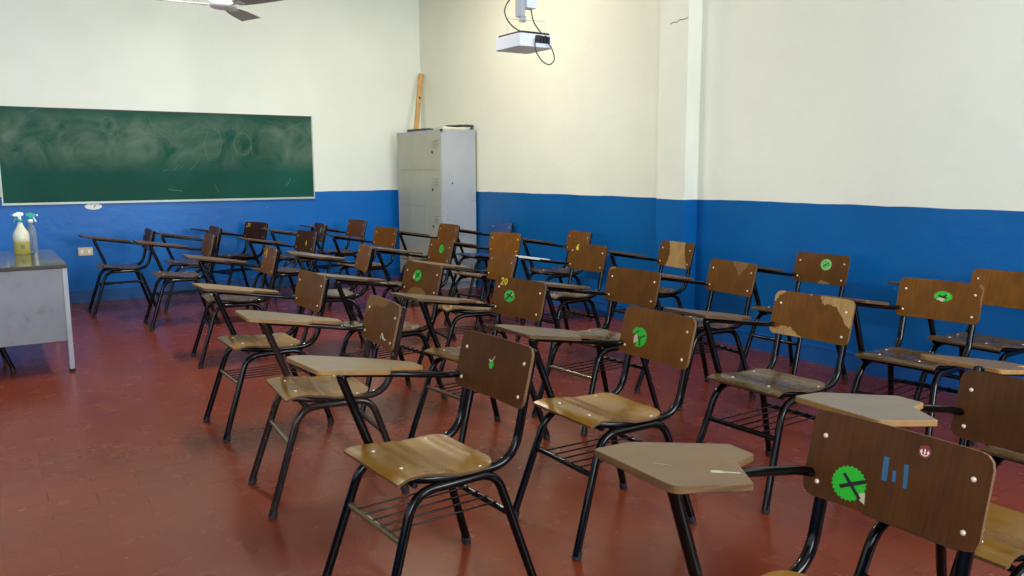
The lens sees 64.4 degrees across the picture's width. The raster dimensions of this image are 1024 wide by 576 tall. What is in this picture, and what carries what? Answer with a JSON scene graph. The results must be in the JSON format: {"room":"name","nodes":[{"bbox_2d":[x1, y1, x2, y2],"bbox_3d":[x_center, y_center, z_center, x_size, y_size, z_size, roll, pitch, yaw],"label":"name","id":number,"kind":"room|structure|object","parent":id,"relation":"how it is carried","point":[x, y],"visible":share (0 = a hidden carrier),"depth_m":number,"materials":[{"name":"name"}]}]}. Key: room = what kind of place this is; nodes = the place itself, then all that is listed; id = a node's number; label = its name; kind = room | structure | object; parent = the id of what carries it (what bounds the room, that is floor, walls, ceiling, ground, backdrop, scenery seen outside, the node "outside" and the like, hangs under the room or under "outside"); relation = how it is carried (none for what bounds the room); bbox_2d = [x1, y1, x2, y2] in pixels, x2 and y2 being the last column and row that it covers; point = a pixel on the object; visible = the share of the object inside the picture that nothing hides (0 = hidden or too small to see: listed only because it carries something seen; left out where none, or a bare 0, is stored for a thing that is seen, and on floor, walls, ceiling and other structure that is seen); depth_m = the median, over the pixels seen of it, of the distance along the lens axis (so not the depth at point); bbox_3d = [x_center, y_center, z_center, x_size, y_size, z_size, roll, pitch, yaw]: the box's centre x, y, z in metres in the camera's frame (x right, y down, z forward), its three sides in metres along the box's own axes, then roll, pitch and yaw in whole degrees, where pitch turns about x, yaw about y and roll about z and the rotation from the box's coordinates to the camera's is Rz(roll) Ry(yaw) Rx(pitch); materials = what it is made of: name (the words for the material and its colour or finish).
{"room":"classroom","nodes":[
{"label":"classroom","id":0,"kind":"room"},
{"bbox_2d":[0,0,420,290],"bbox_3d":[-4.779,-1.806,8.653,8.800,3.950,0.200,-6,10,-33],"label":"wall","id":1,"kind":"structure","parent":0,"point":[351,66],"depth_m":9.44,"materials":[{"name":"paint"}]},
{"bbox_2d":[78,247,92,255],"bbox_3d":[-4.630,-0.396,8.821,0.144,0.090,0.014,-6,10,-33],"label":"wall outlet","id":2,"kind":"object","parent":1,"relation":"attached to","point":[85,251],"visible":1,"depth_m":8.82,"materials":[{"name":"beige plastic"}]},
{"bbox_2d":[85,203,101,209],"bbox_3d":[-4.542,-0.885,8.814,0.170,0.074,0.010,-6,10,-33],"label":"wall plate","id":3,"kind":"object","parent":1,"relation":"attached to","point":[95,206],"visible":1,"depth_m":8.81,"materials":[{"name":"white plastic"}]},
{"bbox_2d":[0,106,314,205],"bbox_3d":[-3.851,-1.479,9.171,3.320,1.004,0.032,-6,10,-33],"label":"blackboard","id":4,"kind":"object","parent":1,"relation":"attached to","point":[48,156],"visible":1,"depth_m":9.04,"materials":[{"name":"green metal"}]},
{"bbox_2d":[69,267,400,303],"bbox_3d":[-4.710,0.097,8.834,8.400,0.132,0.020,-6,10,-33],"label":"baseboard","id":5,"kind":"structure","parent":1,"relation":"attached to","point":[83,296],"depth_m":9.36,"materials":[{"name":"blue paint"}]},
{"bbox_2d":[0,277,1023,575],"bbox_3d":[-1.342,0.928,3.767,8.800,0.100,12.700,-6,10,-33],"label":"floor","id":6,"kind":"structure","parent":0,"point":[112,465],"depth_m":3.81,"materials":[{"name":"red tile"}]},
{"bbox_2d":[0,347,15,372],"bbox_3d":[-3.913,0.194,5.704,0.633,0.836,0.458,-7,10,-37],"label":"chair","id":7,"kind":"object","parent":6,"relation":"on","point":[5,357],"visible":0.97,"depth_m":5.75,"materials":[{"name":"black metal"}]},
{"bbox_2d":[0,249,75,371],"bbox_3d":[-3.831,0.169,6.070,0.840,0.770,1.360,-6,10,-33],"label":"desk","id":8,"kind":"object","parent":6,"relation":"on","point":[34,289],"visible":1,"depth_m":5.63,"materials":[{"name":"grey paint"}]},
{"bbox_2d":[11,212,30,254],"bbox_3d":[-3.851,-0.431,6.370,0.112,0.330,0.090,-6,10,-33],"label":"spray bottle","id":9,"kind":"object","parent":8,"relation":"on","point":[21,239],"visible":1,"depth_m":6.34,"materials":[{"name":"white plastic"}]},
{"bbox_2d":[25,212,38,252],"bbox_3d":[-3.828,-0.443,6.487,0.094,0.320,0.075,-6,10,-33],"label":"spray bottle","id":10,"kind":"object","parent":8,"relation":"on","point":[31,229],"visible":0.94,"depth_m":6.46,"materials":[{"name":"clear plastic"}]},
{"bbox_2d":[78,228,159,317],"bbox_3d":[-3.995,-0.175,8.270,0.652,0.836,0.636,-5,10,-32],"label":"chair","id":11,"kind":"object","parent":6,"relation":"on","point":[149,234],"visible":0.93,"depth_m":8.21,"materials":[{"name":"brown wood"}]},
{"bbox_2d":[133,233,220,330],"bbox_3d":[-3.126,-0.081,7.590,0.661,0.836,0.620,-5,10,-31],"label":"chair","id":12,"kind":"object","parent":6,"relation":"on","point":[209,241],"visible":0.98,"depth_m":7.53,"materials":[{"name":"brown wood"}]},
{"bbox_2d":[156,226,222,311],"bbox_3d":[-3.440,-0.228,8.623,0.633,0.836,0.611,-6,10,-33],"label":"chair","id":13,"kind":"object","parent":6,"relation":"on","point":[217,231],"visible":0.7,"depth_m":8.52,"materials":[{"name":"brown wood"}]},
{"bbox_2d":[190,221,268,288],"bbox_3d":[-3.202,-0.323,9.275,0.627,0.836,0.661,6,10,37],"label":"chair","id":14,"kind":"object","parent":6,"relation":"on","point":[252,230],"visible":0.83,"depth_m":9.31,"materials":[{"name":"brown wood"}]},
{"bbox_2d":[182,246,283,368],"bbox_3d":[-2.127,0.114,6.205,0.638,0.836,0.619,-5,9,-28],"label":"chair","id":15,"kind":"object","parent":6,"relation":"on","point":[271,256],"visible":0.79,"depth_m":6.12,"materials":[{"name":"brown wood"}]},
{"bbox_2d":[192,270,333,442],"bbox_3d":[-1.413,0.341,4.607,0.633,0.836,0.613,-6,10,-33],"label":"chair","id":16,"kind":"object","parent":6,"relation":"on","point":[311,290],"visible":0.94,"depth_m":4.55,"materials":[{"name":"brown wood"}]},
{"bbox_2d":[236,230,317,315],"bbox_3d":[-2.279,-0.129,7.900,0.633,0.836,0.636,-7,10,-38],"label":"chair","id":17,"kind":"object","parent":6,"relation":"on","point":[306,241],"visible":0.7,"depth_m":7.86,"materials":[{"name":"brown wood"}]},
{"bbox_2d":[260,222,327,302],"bbox_3d":[-2.438,-0.304,9.117,0.634,0.836,0.627,-5,9,-28],"label":"chair","id":18,"kind":"object","parent":6,"relation":"on","point":[319,228],"visible":0.57,"depth_m":8.99,"materials":[{"name":"brown wood"}]},
{"bbox_2d":[235,294,409,519],"bbox_3d":[-0.858,0.475,3.658,0.634,0.836,0.628,-5,9,-28],"label":"chair","id":19,"kind":"object","parent":6,"relation":"on","point":[383,322],"visible":0.98,"depth_m":3.58,"materials":[{"name":"brown wood"}]},
{"bbox_2d":[285,243,374,354],"bbox_3d":[-1.439,0.080,6.418,0.633,0.836,0.622,-4,9,-22],"label":"chair","id":20,"kind":"object","parent":6,"relation":"on","point":[365,255],"visible":0.59,"depth_m":6.38,"materials":[{"name":"brown wood"}]},
{"bbox_2d":[299,219,368,289],"bbox_3d":[-2.130,-0.392,9.722,0.633,0.836,0.624,-7,10,-39],"label":"chair","id":21,"kind":"object","parent":6,"relation":"on","point":[357,228],"visible":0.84,"depth_m":9.68,"materials":[{"name":"brown wood"}]},
{"bbox_2d":[320,226,398,309],"bbox_3d":[-1.565,-0.198,8.358,0.633,0.836,0.619,-7,11,-41],"label":"chair","id":22,"kind":"object","parent":6,"relation":"on","point":[383,236],"visible":0.59,"depth_m":8.33,"materials":[{"name":"brown wood"}]},
{"bbox_2d":[317,261,447,412],"bbox_3d":[-0.838,0.272,5.069,0.634,0.836,0.678,-7,10,-38],"label":"chair","id":23,"kind":"object","parent":6,"relation":"on","point":[418,277],"visible":0.77,"depth_m":5.01,"materials":[{"name":"brown wood"}]},
{"bbox_2d":[286,330,536,575],"bbox_3d":[-0.338,0.600,2.773,0.651,0.836,0.654,-6,10,-36],"label":"chair","id":24,"kind":"object","parent":6,"relation":"on","point":[501,369],"visible":1,"depth_m":2.71,"materials":[{"name":"brown wood"}]},
{"bbox_2d":[371,238,456,340],"bbox_3d":[-0.866,0.017,6.842,0.633,0.836,0.596,-5,10,-31],"label":"chair","id":25,"kind":"object","parent":6,"relation":"on","point":[440,250],"visible":0.47,"depth_m":6.83,"materials":[{"name":"brown wood"}]},
{"bbox_2d":[393,223,460,302],"bbox_3d":[-0.961,-0.271,8.847,0.633,0.836,0.622,-6,10,-34],"label":"chair","id":26,"kind":"object","parent":6,"relation":"on","point":[450,232],"visible":0.52,"depth_m":8.82,"materials":[{"name":"brown wood"}]},
{"bbox_2d":[397,129,476,289],"bbox_3d":[-0.952,-0.993,10.133,0.481,1.887,1.182,-6,10,-33],"label":"locker","id":27,"kind":"object","parent":6,"relation":"on","point":[437,167],"visible":0.72,"depth_m":9.72,"materials":[{"name":"grey metal"}]},
{"bbox_2d":[414,73,423,128],"bbox_3d":[-1.215,-2.400,10.536,0.070,0.790,0.403,1,8,8],"label":"wooden bar","id":28,"kind":"object","parent":27,"relation":"on","point":[420,76],"visible":0.84,"depth_m":10.53,"materials":[{"name":"brown wood"}]},
{"bbox_2d":[407,128,432,131],"bbox_3d":[-1.067,-1.959,10.100,0.312,0.032,0.439,-8,11,-41],"label":"folder","id":29,"kind":"object","parent":27,"relation":"on","point":[422,129],"visible":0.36,"depth_m":9.95,"materials":[{"name":"grey"}]},
{"bbox_2d":[433,126,469,129],"bbox_3d":[-0.731,-1.915,9.773,0.354,0.036,0.419,-4,9,-22],"label":"cardboard sheet","id":30,"kind":"object","parent":27,"relation":"on","point":[441,127],"visible":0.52,"depth_m":9.60,"materials":[{"name":"beige cardboard"}]},
{"bbox_2d":[445,124,473,126],"bbox_3d":[-0.605,-1.947,9.756,0.313,0.018,0.230,4,9,28],"label":"folder","id":31,"kind":"object","parent":30,"relation":"on","point":[466,125],"visible":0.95,"depth_m":9.72,"materials":[{"name":"grey"}]},
{"bbox_2d":[407,250,518,381],"bbox_3d":[-0.350,0.170,5.760,0.645,0.836,0.608,-4,9,-25],"label":"chair","id":32,"kind":"object","parent":6,"relation":"on","point":[500,263],"visible":0.62,"depth_m":5.70,"materials":[{"name":"brown wood"}]},
{"bbox_2d":[391,276,549,443],"bbox_3d":[-0.217,0.385,4.265,0.650,0.836,0.598,-7,11,-39],"label":"chair","id":33,"kind":"object","parent":6,"relation":"on","point":[516,297],"visible":0.55,"depth_m":4.24,"materials":[{"name":"brown wood"}]},
{"bbox_2d":[448,221,512,298],"bbox_3d":[-0.390,-0.327,9.214,0.633,0.836,0.627,-6,10,-33],"label":"chair","id":34,"kind":"object","parent":6,"relation":"on","point":[497,226],"visible":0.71,"depth_m":9.19,"materials":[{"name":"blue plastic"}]},
{"bbox_2d":[444,232,521,329],"bbox_3d":[-0.313,-0.086,7.539,0.633,0.836,0.627,-8,11,-44],"label":"chair","id":35,"kind":"object","parent":6,"relation":"on","point":[505,242],"visible":0.52,"depth_m":7.52,"materials":[{"name":"brown wood"}]},
{"bbox_2d":[515,230,592,324],"bbox_3d":[0.362,-0.124,7.781,0.635,0.836,0.623,-4,9,-25],"label":"chair","id":36,"kind":"object","parent":6,"relation":"on","point":[574,236],"visible":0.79,"depth_m":7.74,"materials":[{"name":"brown wood"}]},
{"bbox_2d":[515,243,608,362],"bbox_3d":[0.302,0.090,6.300,0.683,0.836,0.649,-7,10,-37],"label":"chair","id":37,"kind":"object","parent":6,"relation":"on","point":[588,257],"visible":0.71,"depth_m":6.27,"materials":[{"name":"brown wood"}]},
{"bbox_2d":[495,305,697,560],"bbox_3d":[0.329,0.521,3.301,0.633,0.836,0.621,-5,10,-32],"label":"chair","id":38,"kind":"object","parent":6,"relation":"on","point":[667,338],"visible":0.98,"depth_m":3.25,"materials":[{"name":"brown wood"}]},
{"bbox_2d":[532,267,661,435],"bbox_3d":[0.434,0.318,4.710,0.634,0.836,0.659,-6,10,-37],"label":"chair","id":39,"kind":"object","parent":6,"relation":"on","point":[623,285],"visible":0.82,"depth_m":4.67,"materials":[{"name":"brown wood"}]},
{"bbox_2d":[605,240,695,355],"bbox_3d":[1.046,0.051,6.545,0.634,0.836,0.633,-4,9,-27],"label":"chair","id":40,"kind":"object","parent":6,"relation":"on","point":[671,253],"visible":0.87,"depth_m":6.51,"materials":[{"name":"brown wood"}]},
{"bbox_2d":[634,259,757,409],"bbox_3d":[1.116,0.254,5.138,0.634,0.836,0.627,-4,9,-27],"label":"chair","id":41,"kind":"object","parent":6,"relation":"on","point":[727,276],"visible":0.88,"depth_m":5.11,"materials":[{"name":"brown wood"}]},
{"bbox_2d":[664,290,855,513],"bbox_3d":[1.110,0.458,3.715,0.634,0.836,0.652,-6,10,-35],"label":"chair","id":42,"kind":"object","parent":6,"relation":"on","point":[827,319],"visible":0.99,"depth_m":3.67,"materials":[{"name":"brown wood"}]},
{"bbox_2d":[737,252,850,378],"bbox_3d":[1.858,0.193,5.537,0.634,0.836,0.627,-6,10,-34],"label":"chair","id":43,"kind":"object","parent":6,"relation":"on","point":[830,269],"visible":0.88,"depth_m":5.52,"materials":[{"name":"brown wood"}]},
{"bbox_2d":[594,411,995,575],"bbox_3d":[0.580,0.741,1.770,0.633,0.836,0.628,-6,10,-34],"label":"chair","id":44,"kind":"object","parent":6,"relation":"on","point":[937,489],"visible":1,"depth_m":1.77,"materials":[{"name":"brown wood"}]},
{"bbox_2d":[821,277,983,445],"bbox_3d":[1.957,0.394,4.137,0.641,0.836,0.614,-7,11,-40],"label":"chair","id":45,"kind":"object","parent":6,"relation":"on","point":[951,301],"visible":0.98,"depth_m":4.13,"materials":[{"name":"brown wood"}]},
{"bbox_2d":[795,365,1023,575],"bbox_3d":[1.192,0.679,2.222,0.674,0.824,0.571,-5,10,-32],"label":"chair","id":46,"kind":"object","parent":6,"relation":"on","point":[988,409],"visible":0.52,"depth_m":2.26,"materials":[{"name":"brown wood"}]},
{"bbox_2d":[887,268,1023,400],"bbox_3d":[2.522,0.332,4.548,0.633,0.836,0.656,-6,10,-34],"label":"chair","id":47,"kind":"object","parent":6,"relation":"on","point":[1002,288],"visible":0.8,"depth_m":4.53,"materials":[{"name":"brown wood"}]},
{"bbox_2d":[920,354,1023,575],"bbox_3d":[1.796,0.595,2.744,0.633,0.836,0.627,-6,10,-35],"label":"chair","id":48,"kind":"object","parent":6,"relation":"on","point":[999,455],"visible":0.5,"depth_m":2.68,"materials":[{"name":"brown wood"}]},
{"bbox_2d":[419,0,1023,378],"bbox_3d":[2.299,-1.416,5.728,0.200,3.950,12.500,-6,10,-33],"label":"wall","id":49,"kind":"structure","parent":0,"point":[887,136],"depth_m":6.07,"materials":[{"name":"paint"}]},
{"bbox_2d":[655,0,702,315],"bbox_3d":[1.393,-1.563,6.780,0.150,3.950,0.330,-6,10,-33],"label":"pillar","id":50,"kind":"structure","parent":49,"relation":"attached to","point":[681,41],"depth_m":6.75,"materials":[{"name":"paint"}]},
{"bbox_2d":[476,279,958,394],"bbox_3d":[2.104,0.478,5.977,0.166,0.132,12.284,-6,10,-33],"label":"baseboard","id":51,"kind":"structure","parent":49,"relation":"attached to","point":[817,354],"depth_m":5.94,"materials":[{"name":"blue paint"}]},
{"bbox_3d":[-1.360,-3.090,3.189,8.800,0.120,12.700,-6,10,-33],"label":"ceiling","id":52,"kind":"structure","parent":0,"visible":0},
{"bbox_2d":[159,0,282,20],"bbox_3d":[-2.543,-2.953,6.801,1.119,1.165,1.218,-6,10,-33],"label":"ceiling fan","id":53,"kind":"object","parent":52,"relation":"hanging from","point":[230,6],"visible":1,"depth_m":6.88,"materials":[{"name":"white metal"}]},
{"bbox_2d":[507,0,544,33],"bbox_3d":[0.095,-2.501,5.352,0.252,1.676,0.120,1,8,7],"label":"mount","id":54,"kind":"object","parent":52,"relation":"hanging from","point":[521,6],"visible":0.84,"depth_m":5.41,"materials":[{"name":"white metal"}]},
{"bbox_2d":[496,30,551,53],"bbox_3d":[0.080,-1.644,5.436,0.270,0.098,0.340,-6,10,-33],"label":"projector","id":55,"kind":"object","parent":54,"relation":"hanging from","point":[521,42],"visible":0.98,"depth_m":5.34,"materials":[{"name":"white plastic"}]},
{"bbox_2d":[504,0,544,41],"bbox_3d":[0.084,-1.776,5.326,0.274,0.330,0.090,1,8,7],"label":"cable","id":56,"kind":"object","parent":55,"relation":"attached to","point":[508,0],"visible":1,"depth_m":5.31,"materials":[{"name":"black plastic"}]},
{"bbox_2d":[530,9,548,43],"bbox_3d":[0.184,-1.724,5.356,0.151,0.236,0.013,6,10,38],"label":"cable","id":57,"kind":"object","parent":55,"relation":"attached to","point":[530,9],"visible":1,"depth_m":5.37,"materials":[{"name":"black plastic"}]},
{"bbox_2d":[534,38,554,64],"bbox_3d":[0.216,-1.549,5.331,0.162,0.165,0.015,-5,10,-31],"label":"cable","id":58,"kind":"object","parent":55,"relation":"hanging from","point":[535,38],"visible":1,"depth_m":5.33,"materials":[{"name":"black plastic"}]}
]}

